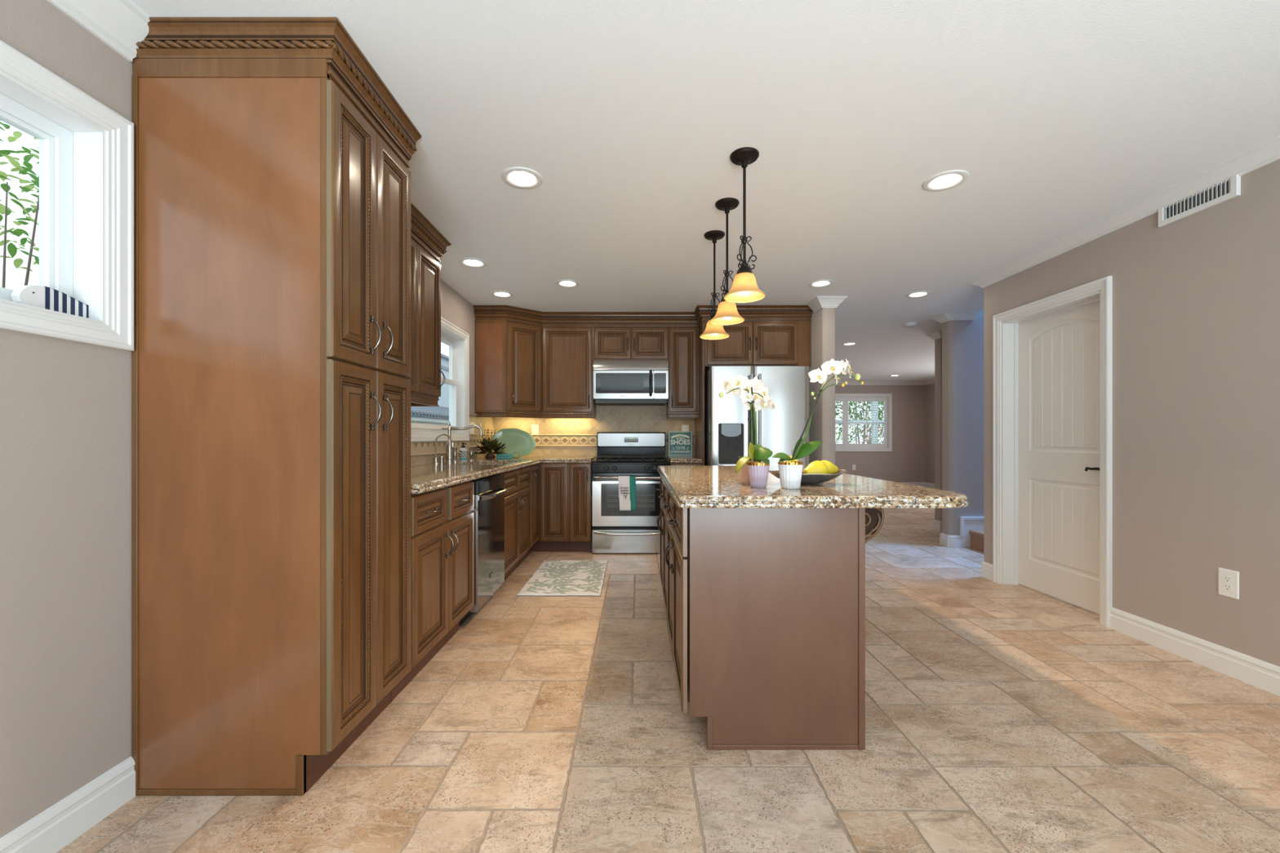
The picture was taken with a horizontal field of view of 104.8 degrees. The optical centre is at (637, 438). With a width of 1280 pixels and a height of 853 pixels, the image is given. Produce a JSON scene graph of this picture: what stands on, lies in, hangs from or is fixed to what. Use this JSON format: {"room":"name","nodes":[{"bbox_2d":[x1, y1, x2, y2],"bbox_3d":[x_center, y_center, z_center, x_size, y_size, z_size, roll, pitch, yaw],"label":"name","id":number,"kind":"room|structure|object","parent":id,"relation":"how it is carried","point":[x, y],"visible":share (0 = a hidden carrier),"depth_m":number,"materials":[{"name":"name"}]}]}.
{"room":"kitchen","nodes":[
{"label":"kitchen","id":0,"kind":"room"},
{"bbox_2d":[0,0,493,838],"bbox_3d":[-1.670,-0.084,1.425,0.160,2.440,8.110,0,0,0],"label":"wall","id":1,"kind":"structure","parent":0,"point":[65,406],"depth_m":1.38,"materials":[{"name":"beige paint"}]},
{"bbox_2d":[0,40,133,351],"bbox_3d":[-1.665,-0.636,0.975,0.159,0.718,1.160,0,0,0],"label":"window","id":2,"kind":"structure","parent":1,"relation":"in","point":[86,147],"depth_m":1.46,"materials":[{"name":"white paint"}]},
{"bbox_2d":[10,284,88,318],"bbox_3d":[-1.661,-0.388,1.401,0.026,0.071,0.177,0,0,0],"label":"fish","id":3,"kind":"object","parent":2,"relation":"on","point":[44,297],"visible":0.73,"depth_m":1.38},
{"bbox_2d":[0,756,135,852],"bbox_3d":[-1.602,1.073,-0.532,0.016,0.126,4.196,0,0,0],"label":"baseboard","id":4,"kind":"structure","parent":1,"relation":"attached to","point":[51,830],"depth_m":1.40,"materials":[{"name":"white paint"}]},
{"bbox_2d":[47,0,150,61],"bbox_3d":[-1.560,-1.249,-0.535,0.100,0.110,4.190,0,0,0],"label":"trim","id":5,"kind":"structure","parent":1,"relation":"attached to","point":[120,24],"depth_m":1.47,"materials":[{"name":"white paint"}]},
{"bbox_2d":[407,237,416,394],"bbox_3d":[-1.448,-0.711,2.501,0.318,0.902,0.758,0,0,0],"label":"upper cabinet","id":6,"kind":"object","parent":1,"relation":"attached to","point":[413,245],"visible":0.18,"depth_m":2.83,"materials":[{"name":"brown wood"}]},
{"bbox_2d":[410,393,439,406],"bbox_3d":[-1.448,-0.235,2.683,0.284,0.048,1.122,0,0,0],"label":"rail","id":7,"kind":"object","parent":6,"relation":"attached to","point":[415,400],"visible":0.38,"depth_m":3.06,"materials":[{"name":"brown wood"}]},
{"bbox_2d":[410,202,451,262],"bbox_3d":[-1.429,-1.233,2.740,0.357,0.138,1.120,0,0,0],"label":"crown molding","id":8,"kind":"structure","parent":6,"relation":"attached to","point":[423,232],"depth_m":3.00,"materials":[{"name":"brown wood"}]},
{"bbox_2d":[413,240,444,399],"bbox_3d":[-1.429,-0.711,3.061,0.357,0.902,0.358,0,0,0],"label":"upper cabinet","id":9,"kind":"object","parent":1,"relation":"attached to","point":[428,371],"visible":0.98,"depth_m":3.06,"materials":[{"name":"brown wood"}]},
{"bbox_2d":[410,316,469,442],"bbox_3d":[-1.665,-0.479,3.970,0.159,1.010,1.340,0,0,0],"label":"window","id":10,"kind":"structure","parent":1,"relation":"in","point":[457,340],"depth_m":4.51,"materials":[{"name":"white paint"}]},
{"bbox_2d":[410,441,469,456],"bbox_3d":[-1.593,0.078,3.385,0.016,0.096,2.510,0,0,0],"label":"trim","id":11,"kind":"structure","parent":1,"relation":"attached to","point":[416,448],"depth_m":3.79,"materials":[{"name":"beige tile"}]},
{"bbox_2d":[470,422,474,433],"bbox_3d":[-1.595,-0.094,4.745,0.008,0.120,0.116,0,0,0],"label":"light switch","id":12,"kind":"object","parent":1,"relation":"attached to","point":[472,429],"visible":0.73,"depth_m":4.73,"materials":[{"name":"white plastic"}]},
{"bbox_2d":[468,433,493,448],"bbox_3d":[-1.593,0.021,5.078,0.016,0.140,0.868,0,0,0],"label":"trim","id":13,"kind":"structure","parent":1,"relation":"attached to","point":[474,438],"depth_m":4.84,"materials":[{"name":"beige tile"}]},
{"bbox_2d":[493,321,700,457],"bbox_3d":[-0.016,-0.084,5.535,3.468,2.440,0.131,0,0,0],"label":"wall","id":14,"kind":"structure","parent":0,"point":[608,418],"depth_m":5.47,"materials":[{"name":"tile"}]},
{"bbox_2d":[475,320,542,413],"bbox_3d":[-1.300,-0.712,5.168,0.613,0.905,0.620,0,0,0],"label":"upper cabinet","id":15,"kind":"object","parent":14,"relation":"attached to","point":[508,355],"visible":1,"depth_m":4.87,"materials":[{"name":"brown wood"}]},
{"bbox_2d":[475,412,595,419],"bbox_3d":[-0.970,-0.235,5.038,1.291,0.048,0.314,0,0,-27],"label":"rail","id":16,"kind":"object","parent":15,"relation":"attached to","point":[478,414],"visible":0.99,"depth_m":5.05,"materials":[{"name":"brown wood"}]},
{"bbox_2d":[473,305,698,326],"bbox_3d":[-0.498,-1.233,5.053,2.263,0.138,0.273,0,0,-8],"label":"crown molding","id":17,"kind":"structure","parent":15,"relation":"attached to","point":[482,313],"depth_m":5.09,"materials":[{"name":"brown wood"}]},
{"bbox_2d":[531,424,538,434],"bbox_3d":[-1.140,-0.090,5.465,0.078,0.124,0.007,0,0,0],"label":"wall outlet","id":18,"kind":"object","parent":14,"relation":"attached to","point":[535,428],"visible":0.98,"depth_m":5.46,"materials":[{"name":"white plastic"}]},
{"bbox_2d":[542,326,595,414],"bbox_3d":[-0.727,-0.711,5.271,0.530,0.902,0.413,0,0,0],"label":"upper cabinet","id":19,"kind":"object","parent":14,"relation":"attached to","point":[567,351],"visible":0.99,"depth_m":5.11,"materials":[{"name":"brown wood"}]},
{"bbox_2d":[530,434,695,446],"bbox_3d":[-0.475,0.021,5.463,2.230,0.140,0.016,0,0,0],"label":"trim","id":20,"kind":"structure","parent":14,"relation":"attached to","point":[541,440],"depth_m":5.46,"materials":[{"name":"beige tile"}]},
{"bbox_2d":[593,326,668,360],"bbox_3d":[-0.072,-0.985,5.271,0.776,0.356,0.413,0,0,0],"label":"upper cabinet","id":21,"kind":"object","parent":14,"relation":"attached to","point":[610,343],"visible":1,"depth_m":5.11,"materials":[{"name":"brown wood"}]},
{"bbox_2d":[593,360,668,405],"bbox_3d":[-0.072,-0.583,5.237,0.768,0.442,0.459,0,0,0],"label":"microwave oven","id":22,"kind":"object","parent":21,"relation":"attached to","point":[615,383],"visible":1,"depth_m":5.06,"materials":[{"name":"silver metal"}]},
{"bbox_2d":[666,326,698,419],"bbox_3d":[0.475,-0.687,5.271,0.322,0.952,0.413,0,0,0],"label":"upper cabinet","id":23,"kind":"object","parent":14,"relation":"attached to","point":[683,341],"depth_m":5.11,"materials":[{"name":"brown wood"}]},
{"bbox_2d":[681,424,688,431],"bbox_3d":[0.528,-0.090,5.465,0.078,0.124,0.007,0,0,0],"label":"wall outlet","id":24,"kind":"object","parent":14,"relation":"attached to","point":[684,427],"visible":0.56,"depth_m":5.46,"materials":[{"name":"white plastic"}]},
{"bbox_2d":[56,508,1279,852],"bbox_3d":[2.761,1.166,4.391,9.023,0.061,14.281,0,0,0],"label":"floor","id":25,"kind":"structure","parent":0,"point":[1000,718],"depth_m":1.77,"materials":[{"name":"tile"}]},
{"bbox_2d":[131,17,421,795],"bbox_3d":[-1.268,-0.083,1.820,0.677,2.438,0.596,0,0,0],"label":"pantry cabinet","id":26,"kind":"object","parent":25,"relation":"on","point":[271,354],"visible":1,"depth_m":1.57,"materials":[{"name":"brown wood"}]},
{"bbox_2d":[391,480,474,702],"bbox_3d":[-1.268,0.690,2.525,0.677,0.893,0.806,0,0,0],"label":"base cabinet","id":27,"kind":"object","parent":25,"relation":"on","point":[442,519],"visible":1,"depth_m":2.42,"materials":[{"name":"brown wood"}]},
{"bbox_2d":[459,473,506,626],"bbox_3d":[-1.243,0.691,3.229,0.694,0.890,0.590,0,0,0],"label":"dishwasher","id":28,"kind":"object","parent":25,"relation":"on","point":[490,491],"visible":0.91,"depth_m":3.13,"materials":[{"name":"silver metal"}]},
{"bbox_2d":[500,466,530,580],"bbox_3d":[-1.268,0.690,4.005,0.677,0.893,0.950,0,0,0],"label":"base cabinet","id":29,"kind":"object","parent":25,"relation":"on","point":[517,482],"visible":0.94,"depth_m":3.96,"materials":[{"name":"brown wood"}]},
{"bbox_2d":[520,462,569,563],"bbox_3d":[-1.145,0.690,4.981,0.925,0.893,0.994,0,0,0],"label":"base cabinet","id":30,"kind":"object","parent":25,"relation":"on","point":[549,482],"visible":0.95,"depth_m":4.86,"materials":[{"name":"brown wood"}]},
{"bbox_2d":[410,456,596,493],"bbox_3d":[-1.037,0.220,3.805,1.158,0.042,3.362,0,0,0],"label":"countertop","id":31,"kind":"structure","parent":30,"relation":"on","point":[424,478],"depth_m":3.30,"materials":[{"name":"brown stone"}]},
{"bbox_2d":[439,456,444,464],"bbox_3d":[-1.530,0.169,3.840,0.040,0.061,0.039,0,0,0],"label":"air gap cap","id":32,"kind":"object","parent":31,"relation":"on","point":[441,458],"visible":0.98,"depth_m":3.83,"materials":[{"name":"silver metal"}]},
{"bbox_2d":[431,433,452,464],"bbox_3d":[-1.485,0.081,3.740,0.149,0.236,0.049,0,0,0],"label":"water faucet","id":33,"kind":"object","parent":31,"relation":"on","point":[435,459],"visible":0.99,"depth_m":3.73,"materials":[{"name":"silver metal"}]},
{"bbox_2d":[452,442,457,462],"bbox_3d":[-1.497,0.116,4.020,0.053,0.166,0.043,0,0,0],"label":"sprayer","id":34,"kind":"object","parent":31,"relation":"on","point":[455,448],"visible":0.86,"depth_m":4.01,"materials":[{"name":"silver metal"}]},
{"bbox_2d":[440,421,482,463],"bbox_3d":[-1.406,0.032,3.936,0.315,0.335,0.065,0,0,-10],"label":"kitchen faucet","id":35,"kind":"object","parent":31,"relation":"on","point":[449,447],"visible":0.96,"depth_m":3.91,"materials":[{"name":"silver metal"}]},
{"bbox_2d":[458,443,466,462],"bbox_3d":[-1.496,0.118,4.220,0.068,0.161,0.067,0,0,0],"label":"soap bottle","id":36,"kind":"object","parent":31,"relation":"on","point":[463,451],"visible":1,"depth_m":4.20,"materials":[{"name":"white"}]},
{"bbox_2d":[468,450,479,461],"bbox_3d":[-1.431,0.153,4.301,0.093,0.091,0.045,0,0,0],"label":"soap dispenser","id":37,"kind":"object","parent":31,"relation":"on","point":[471,452],"visible":0.99,"depth_m":4.29,"materials":[{"name":"silver metal"}]},
{"bbox_2d":[474,429,506,458],"bbox_3d":[-1.457,0.051,4.860,0.324,0.296,0.291,0,0,0],"label":"arrangement","id":38,"kind":"object","parent":31,"relation":"on","point":[488,446],"visible":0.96,"depth_m":4.82,"materials":[{"name":"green plant"}]},
{"bbox_2d":[496,453,512,458],"bbox_3d":[-1.308,0.176,4.829,0.151,0.046,0.035,0,0,0],"label":"block","id":39,"kind":"object","parent":31,"relation":"on","point":[498,455],"visible":0.99,"depth_m":4.81,"materials":[{"name":"teal paint"}]},
{"bbox_2d":[491,427,536,457],"bbox_3d":[-1.316,0.043,5.221,0.468,0.309,0.086,0,0,0],"label":"oval platter","id":40,"kind":"object","parent":31,"relation":"on","point":[517,441],"visible":0.85,"depth_m":5.24,"materials":[{"name":"green ceramic"}]},
{"bbox_2d":[515,560,608,596],"bbox_3d":[-0.571,1.128,4.043,0.612,0.014,1.014,0,0,0],"label":"kitchen rug","id":41,"kind":"object","parent":25,"relation":"on","point":[558,578],"visible":1,"depth_m":3.90,"materials":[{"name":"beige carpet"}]},
{"bbox_2d":[568,462,592,551],"bbox_3d":[-0.571,0.690,5.144,0.218,0.893,0.668,0,0,0],"label":"base cabinet","id":42,"kind":"object","parent":25,"relation":"on","point":[580,527],"visible":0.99,"depth_m":4.86,"materials":[{"name":"brown wood"}]},
{"bbox_2d":[591,431,670,553],"bbox_3d":[-0.069,0.533,5.115,0.770,1.205,0.690,0,0,0],"label":"range","id":43,"kind":"object","parent":25,"relation":"on","point":[639,455],"visible":0.96,"depth_m":4.83,"materials":[{"name":"silver metal"}]},
{"bbox_2d":[617,475,635,511],"bbox_3d":[-0.103,0.531,4.779,0.174,0.335,0.050,0,0,0],"label":"dish towel","id":44,"kind":"object","parent":43,"relation":"hanging from","point":[626,484],"visible":1,"depth_m":4.76,"materials":[{"name":"white fabric"}]},
{"bbox_2d":[591,457,670,463],"bbox_3d":[-0.069,0.230,5.106,0.770,0.037,0.548,0,0,0],"label":"cooktop","id":45,"kind":"object","parent":43,"relation":"in","point":[597,460],"depth_m":4.86,"materials":[{"name":"black metal"}]},
{"bbox_2d":[669,462,702,465],"bbox_3d":[0.478,0.690,5.144,0.312,0.893,0.668,0,0,0],"label":"base cabinet","id":46,"kind":"object","parent":25,"relation":"on","point":[670,464],"visible":0.02,"depth_m":4.87,"materials":[{"name":"brown wood"}]},
{"bbox_2d":[666,456,702,462],"bbox_3d":[0.477,0.220,5.155,0.314,0.042,0.626,0,0,0],"label":"countertop","id":47,"kind":"structure","parent":46,"relation":"on","point":[672,459],"depth_m":4.85,"materials":[{"name":"brown stone"}]},
{"bbox_2d":[668,431,692,456],"bbox_3d":[0.466,0.061,5.400,0.262,0.278,0.051,0,0,0],"label":"wooden sign","id":48,"kind":"object","parent":47,"relation":"on","point":[680,442],"visible":1,"depth_m":5.39,"materials":[{"name":"teal wood"}]},
{"bbox_2d":[693,305,812,465],"bbox_3d":[1.147,-0.083,5.144,1.134,2.438,0.668,0,0,0],"label":"upper cabinet","id":49,"kind":"object","parent":25,"relation":"on","point":[768,335],"visible":0.85,"depth_m":4.86,"materials":[{"name":"brown wood"}]},
{"bbox_2d":[704,366,808,466],"bbox_3d":[1.136,0.232,4.977,0.924,1.808,0.926,0,0,0],"label":"refrigerator","id":50,"kind":"object","parent":25,"relation":"on","point":[726,424],"visible":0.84,"depth_m":4.58,"materials":[{"name":"grey metal"}]},
{"bbox_2d":[655,476,884,750],"bbox_3d":[0.549,0.690,2.677,0.857,0.893,1.766,0,0,0],"label":"kitchen island","id":51,"kind":"object","parent":25,"relation":"on","point":[765,608],"visible":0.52,"depth_m":1.80,"materials":[{"name":"brown wood"}]},
{"bbox_2d":[657,465,968,508],"bbox_3d":[0.667,0.220,2.660,1.055,0.042,1.940,0,0,0],"label":"island countertop","id":52,"kind":"structure","parent":51,"relation":"on","point":[691,486],"depth_m":1.78,"materials":[{"name":"brown stone"}]},
{"bbox_2d":[719,373,773,488],"bbox_3d":[0.437,-0.030,1.984,0.220,0.459,0.123,0,0,-22],"label":"potted orchid","id":53,"kind":"object","parent":52,"relation":"on","point":[758,471],"visible":1,"depth_m":1.99,"materials":[{"name":"plant"}]},
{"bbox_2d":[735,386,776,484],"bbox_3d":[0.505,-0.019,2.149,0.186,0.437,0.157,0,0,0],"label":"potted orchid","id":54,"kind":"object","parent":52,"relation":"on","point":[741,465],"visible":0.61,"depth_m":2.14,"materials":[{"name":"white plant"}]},
{"bbox_2d":[768,469,846,484],"bbox_3d":[0.735,0.167,2.150,0.345,0.062,0.213,0,0,0],"label":"fruit bowl","id":55,"kind":"object","parent":52,"relation":"on","point":[806,478],"visible":0.61,"depth_m":2.08,"materials":[{"name":"black ceramic"}]},
{"bbox_2d":[801,460,827,474],"bbox_3d":[0.749,0.136,2.107,0.122,0.082,0.084,0,0,0],"label":"lemon","id":56,"kind":"object","parent":55,"relation":"in","point":[817,466],"visible":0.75,"depth_m":2.07,"materials":[{"name":"yellow food"}]},
{"bbox_2d":[821,460,839,474],"bbox_3d":[0.847,0.132,2.168,0.121,0.074,0.074,0,0,0],"label":"lemon","id":57,"kind":"object","parent":55,"relation":"in","point":[832,468],"visible":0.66,"depth_m":2.15,"materials":[{"name":"yellow food"}]},
{"bbox_2d":[772,358,863,488],"bbox_3d":[0.707,-0.059,1.956,0.366,0.515,0.134,0,0,0],"label":"potted orchid","id":58,"kind":"object","parent":52,"relation":"on","point":[790,472],"visible":1,"depth_m":1.94,"materials":[{"name":"white plant"}]},
{"bbox_2d":[968,529,983,551],"bbox_3d":[4.632,0.302,4.589,2.376,1.667,1.068,0,0,0],"label":"staircase","id":59,"kind":"structure","parent":25,"relation":"on","point":[976,535],"depth_m":5.03,"materials":[{"name":"brown wood"}]},
{"bbox_2d":[130,0,1279,381],"bbox_3d":[2.675,-1.354,4.375,8.850,0.100,14.250,0,0,0],"label":"ceiling","id":60,"kind":"structure","parent":0,"point":[1061,117],"depth_m":2.09,"materials":[{"name":"white paint"}]},
{"bbox_2d":[458,257,487,267],"bbox_3d":[-1.220,-1.300,3.650,0.200,0.007,0.200,0,0,0],"label":"recessed light","id":61,"kind":"object","parent":60,"relation":"in","point":[468,262],"visible":1,"depth_m":3.64,"materials":[{"name":"white glass"}]},
{"bbox_2d":[490,290,513,297],"bbox_3d":[-1.226,-1.300,4.450,0.200,0.007,0.200,0,0,0],"label":"recessed light","id":62,"kind":"object","parent":60,"relation":"in","point":[500,294],"visible":1,"depth_m":4.45,"materials":[{"name":"white"}]},
{"bbox_2d":[501,166,542,188],"bbox_3d":[-0.578,-1.300,2.464,0.200,0.007,0.200,0,0,0],"label":"recessed light","id":63,"kind":"object","parent":60,"relation":"in","point":[517,176],"visible":1,"depth_m":2.46,"materials":[{"name":"white paint"}]},
{"bbox_2d":[555,279,579,287],"bbox_3d":[-0.590,-1.300,4.140,0.200,0.007,0.200,0,0,0],"label":"recessed light","id":64,"kind":"object","parent":60,"relation":"in","point":[566,282],"visible":1,"depth_m":4.14,"materials":[{"name":"white glass"}]},
{"bbox_2d":[699,230,729,339],"bbox_3d":[0.490,-0.977,3.147,0.190,0.654,0.190,0,0,0],"label":"pendant light","id":65,"kind":"object","parent":60,"relation":"hanging from","point":[713,331],"visible":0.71,"depth_m":3.13,"materials":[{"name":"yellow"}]},
{"bbox_2d":[710,197,744,324],"bbox_3d":[0.495,-0.977,2.730,0.190,0.654,0.190,0,0,0],"label":"pendant light","id":66,"kind":"object","parent":60,"relation":"hanging from","point":[727,313],"visible":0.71,"depth_m":2.72,"materials":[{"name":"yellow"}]},
{"bbox_2d":[723,146,765,302],"bbox_3d":[0.491,-0.977,2.268,0.190,0.654,0.190,0,0,0],"label":"pendant light","id":67,"kind":"object","parent":60,"relation":"hanging from","point":[744,288],"visible":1,"depth_m":2.25,"materials":[{"name":"black metal"}]},
{"bbox_2d":[808,279,833,287],"bbox_3d":[1.540,-1.300,4.140,0.200,0.007,0.200,0,0,0],"label":"recessed light","id":68,"kind":"object","parent":60,"relation":"in","point":[819,283],"visible":1,"depth_m":4.14,"materials":[{"name":"white"}]},
{"bbox_2d":[841,342,857,345],"bbox_3d":[2.915,-1.300,6.780,0.200,0.007,0.200,0,0,0],"label":"recessed light","id":69,"kind":"object","parent":60,"relation":"in","point":[850,343],"visible":1,"depth_m":6.78,"materials":[{"name":"white"}]},
{"bbox_2d":[903,321,918,327],"bbox_3d":[3.090,-1.283,5.570,0.140,0.041,0.140,0,0,0],"label":"smoke detector","id":70,"kind":"object","parent":60,"relation":"attached to","point":[912,324],"visible":1,"depth_m":5.53,"materials":[{"name":"white plastic"}]},
{"bbox_2d":[905,290,930,297],"bbox_3d":[2.534,-1.300,4.453,0.200,0.007,0.200,0,0,0],"label":"recessed light","id":71,"kind":"object","parent":60,"relation":"in","point":[924,293],"visible":1,"depth_m":4.45,"materials":[{"name":"white"}]},
{"bbox_2d":[922,169,968,191],"bbox_3d":[1.554,-1.300,2.490,0.200,0.007,0.200,0,0,0],"label":"recessed light","id":72,"kind":"object","parent":60,"relation":"in","point":[944,180],"visible":1,"depth_m":2.48,"materials":[{"name":"white"}]},
{"bbox_2d":[808,307,835,465],"bbox_3d":[1.782,-0.084,7.968,0.127,2.440,6.763,0,0,0],"label":"column","id":73,"kind":"structure","parent":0,"point":[822,427],"depth_m":4.60,"materials":[{"name":"beige paint"}]},
{"bbox_2d":[807,296,847,313],"bbox_3d":[1.782,-1.260,7.921,0.277,0.088,6.818,0,0,0],"label":"trim","id":74,"kind":"structure","parent":73,"relation":"attached to","point":[818,303],"depth_m":4.56,"materials":[{"name":"white paint"}]},
{"bbox_2d":[835,385,924,482],"bbox_3d":[4.232,-0.084,11.425,4.775,2.440,0.150,0,0,0],"label":"wall","id":75,"kind":"structure","parent":0,"point":[905,463],"depth_m":11.35,"materials":[{"name":"beige paint"}]},
{"bbox_2d":[835,393,892,451],"bbox_3d":[4.878,-0.366,11.408,1.945,1.335,0.164,0,0,0],"label":"window","id":76,"kind":"structure","parent":75,"relation":"in","point":[845,398],"depth_m":11.37,"materials":[{"name":"white paint"}]},
{"bbox_2d":[835,379,934,385],"bbox_3d":[4.275,-1.266,8.775,4.690,0.075,5.150,0,0,0],"label":"trim","id":77,"kind":"structure","parent":75,"relation":"attached to","point":[931,381],"depth_m":11.30,"materials":[{"name":"white paint"}]},
{"bbox_2d":[900,482,934,488],"bbox_3d":[4.232,1.073,8.735,4.775,0.126,5.230,0,0,0],"label":"baseboard","id":78,"kind":"structure","parent":75,"relation":"attached to","point":[920,484],"depth_m":11.33,"materials":[{"name":"white paint"}]},
{"bbox_2d":[924,383,934,484],"bbox_3d":[6.685,-0.084,8.810,0.130,2.440,5.380,0,0,0],"label":"wall","id":79,"kind":"structure","parent":0,"point":[929,388],"depth_m":11.15,"materials":[{"name":"beige paint"}]},
{"bbox_2d":[934,337,942,521],"bbox_3d":[5.395,-0.084,6.060,3.410,2.440,0.120,0,0,0],"label":"wall","id":80,"kind":"structure","parent":0,"point":[938,343],"depth_m":6.05,"materials":[{"name":"beige paint"}]},
{"bbox_2d":[924,329,942,340],"bbox_3d":[5.308,-1.264,6.060,3.385,0.080,0.270,0,0,0],"label":"trim","id":81,"kind":"structure","parent":80,"relation":"attached to","point":[936,335],"depth_m":6.03,"materials":[{"name":"white paint"}]},
{"bbox_2d":[933,520,942,532],"bbox_3d":[5.337,1.073,6.060,3.326,0.126,0.152,0,0,0],"label":"baseboard","id":82,"kind":"structure","parent":80,"relation":"attached to","point":[937,525],"depth_m":6.04,"materials":[{"name":"white paint"}]},
{"bbox_2d":[942,310,983,535],"bbox_3d":[5.178,-1.264,5.205,3.845,4.800,0.130,0,0,0],"label":"wall","id":83,"kind":"structure","parent":0,"point":[962,340],"depth_m":5.14,"materials":[{"name":"beige paint"}]},
{"bbox_2d":[939,533,961,547],"bbox_3d":[5.119,1.073,5.205,3.761,0.126,0.162,0,0,0],"label":"baseboard","id":84,"kind":"structure","parent":83,"relation":"attached to","point":[953,541],"depth_m":5.14,"materials":[{"name":"white paint"}]},
{"bbox_2d":[930,311,977,323],"bbox_3d":[5.089,-1.269,5.205,3.821,0.070,0.280,0,0,0],"label":"trim","id":85,"kind":"structure","parent":83,"relation":"attached to","point":[945,317],"depth_m":5.12,"materials":[{"name":"white paint"}]},
{"bbox_2d":[960,516,983,547],"bbox_3d":[3.980,0.686,5.128,1.240,0.900,0.024,0,0,0],"label":"trim","id":86,"kind":"structure","parent":83,"relation":"attached to","point":[966,523],"depth_m":5.13,"materials":[{"name":"white paint"}]},
{"bbox_2d":[1020,298,1099,323],"bbox_3d":[5.030,-1.264,3.980,4.140,4.800,0.120,0,0,0],"label":"wall","id":87,"kind":"structure","parent":0,"point":[1099,299],"depth_m":3.92,"materials":[{"name":"beige paint"}]},
{"bbox_2d":[980,561,992,581],"bbox_3d":[3.122,1.073,3.983,0.596,0.126,0.146,0,0,0],"label":"baseboard","id":88,"kind":"structure","parent":87,"relation":"attached to","point":[986,569],"depth_m":3.99,"materials":[{"name":"white paint"}]},
{"bbox_2d":[983,159,1279,666],"bbox_3d":[2.900,-0.084,0.705,0.120,2.440,6.670,0,0,0],"label":"wall","id":89,"kind":"structure","parent":0,"point":[1196,297],"depth_m":2.51,"materials":[{"name":"beige paint"}]},
{"bbox_2d":[992,275,1112,628],"bbox_3d":[2.901,0.081,3.429,0.173,2.110,0.962,0,0,0],"label":"door","id":90,"kind":"structure","parent":89,"relation":"in","point":[1052,373],"depth_m":3.47,"materials":[{"name":"white paint"}]},
{"bbox_2d":[966,134,1279,288],"bbox_3d":[3.123,-1.270,0.748,0.735,0.068,6.755,0,0,0],"label":"trim","id":91,"kind":"structure","parent":89,"relation":"attached to","point":[1268,152],"depth_m":2.71,"materials":[{"name":"white paint"}]},
{"bbox_2d":[1109,607,1279,696],"bbox_3d":[2.832,1.073,1.229,0.016,0.126,3.438,0,0,0],"label":"baseboard","id":92,"kind":"structure","parent":89,"relation":"attached to","point":[1263,675],"depth_m":2.47,"materials":[{"name":"white paint"}]},
{"bbox_2d":[1158,174,1240,226],"bbox_3d":[2.832,-1.208,2.498,0.017,0.122,0.355,0,0,0],"label":"air vent","id":93,"kind":"object","parent":89,"relation":"in","point":[1229,189],"visible":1,"depth_m":2.47,"materials":[{"name":"white metal"}]},
{"bbox_2d":[1217,567,1239,599],"bbox_3d":[2.836,0.696,2.366,0.007,0.132,0.082,0,0,0],"label":"wall outlet","id":94,"kind":"object","parent":89,"relation":"attached to","point":[1228,580],"visible":1,"depth_m":2.36,"materials":[{"name":"white plastic"}]},
{"bbox_2d":[1223,583,1231,591],"bbox_3d":[2.834,0.716,2.366,0.003,0.029,0.033,0,0,0],"label":"receptacle","id":95,"kind":"object","parent":94,"relation":"attached to","point":[1227,587],"depth_m":2.37,"materials":[{"name":"white plastic"}]},
{"bbox_2d":[1223,575,1231,582],"bbox_3d":[2.834,0.676,2.366,0.003,0.029,0.033,0,0,0],"label":"receptacle","id":96,"kind":"object","parent":94,"relation":"attached to","point":[1227,579],"depth_m":2.37,"materials":[{"name":"white plastic"}]},
{"label":"outside","id":97,"kind":"structure","parent":0,"visible":0},
{"bbox_3d":[0.000,1.336,16.000,60.000,0.100,48.000,0,0,0],"label":"ground","id":98,"kind":"structure","parent":97,"visible":0},
{"bbox_2d":[0,120,39,288],"bbox_3d":[-2.559,-0.164,2.019,0.942,2.905,0.859,0,0,0],"label":"flowering tree","id":99,"kind":"object","parent":98,"relation":"on","point":[11,248],"visible":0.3,"depth_m":2.00,"materials":[{"name":"green plant"}]},
{"bbox_2d":[410,353,448,422],"bbox_3d":[-7.519,-1.089,19.500,3.961,4.750,21.000,0,0,0],"label":"house","id":100,"kind":"structure","parent":98,"relation":"on","point":[441,413],"depth_m":16.87,"materials":[{"name":"grey"}]},
{"bbox_2d":[410,417,448,425],"bbox_3d":[-4.600,0.441,11.750,0.120,1.690,13.500,0,0,0],"label":"fence","id":101,"kind":"object","parent":98,"relation":"on","point":[412,420],"visible":0.03,"depth_m":10.76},
{"bbox_2d":[835,427,855,444],"bbox_3d":[5.494,0.432,14.601,1.971,1.725,0.848,0,0,0],"label":"hedge","id":102,"kind":"object","parent":98,"relation":"on","point":[836,428],"visible":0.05,"depth_m":14.55,"materials":[{"name":"green plant"}]},
{"bbox_2d":[835,401,884,444],"bbox_3d":[7.745,-0.878,16.993,2.785,4.350,1.982,0,0,-13],"label":"tree","id":103,"kind":"object","parent":98,"relation":"on","point":[857,415],"visible":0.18,"depth_m":16.85,"materials":[{"name":"green plant"}]},
{"bbox_2d":[835,401,884,444],"bbox_3d":[6.200,-0.389,13.200,6.000,3.350,0.200,0,0,0],"label":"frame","id":104,"kind":"object","parent":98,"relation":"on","point":[874,404],"visible":0.02,"depth_m":13.14,"materials":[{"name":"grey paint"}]},
{"bbox_2d":[861,417,884,444],"bbox_3d":[7.043,0.337,14.301,1.167,1.908,0.768,0,0,0],"label":"bush","id":105,"kind":"object","parent":98,"relation":"on","point":[881,417],"visible":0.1,"depth_m":14.32,"materials":[{"name":"green plant"}]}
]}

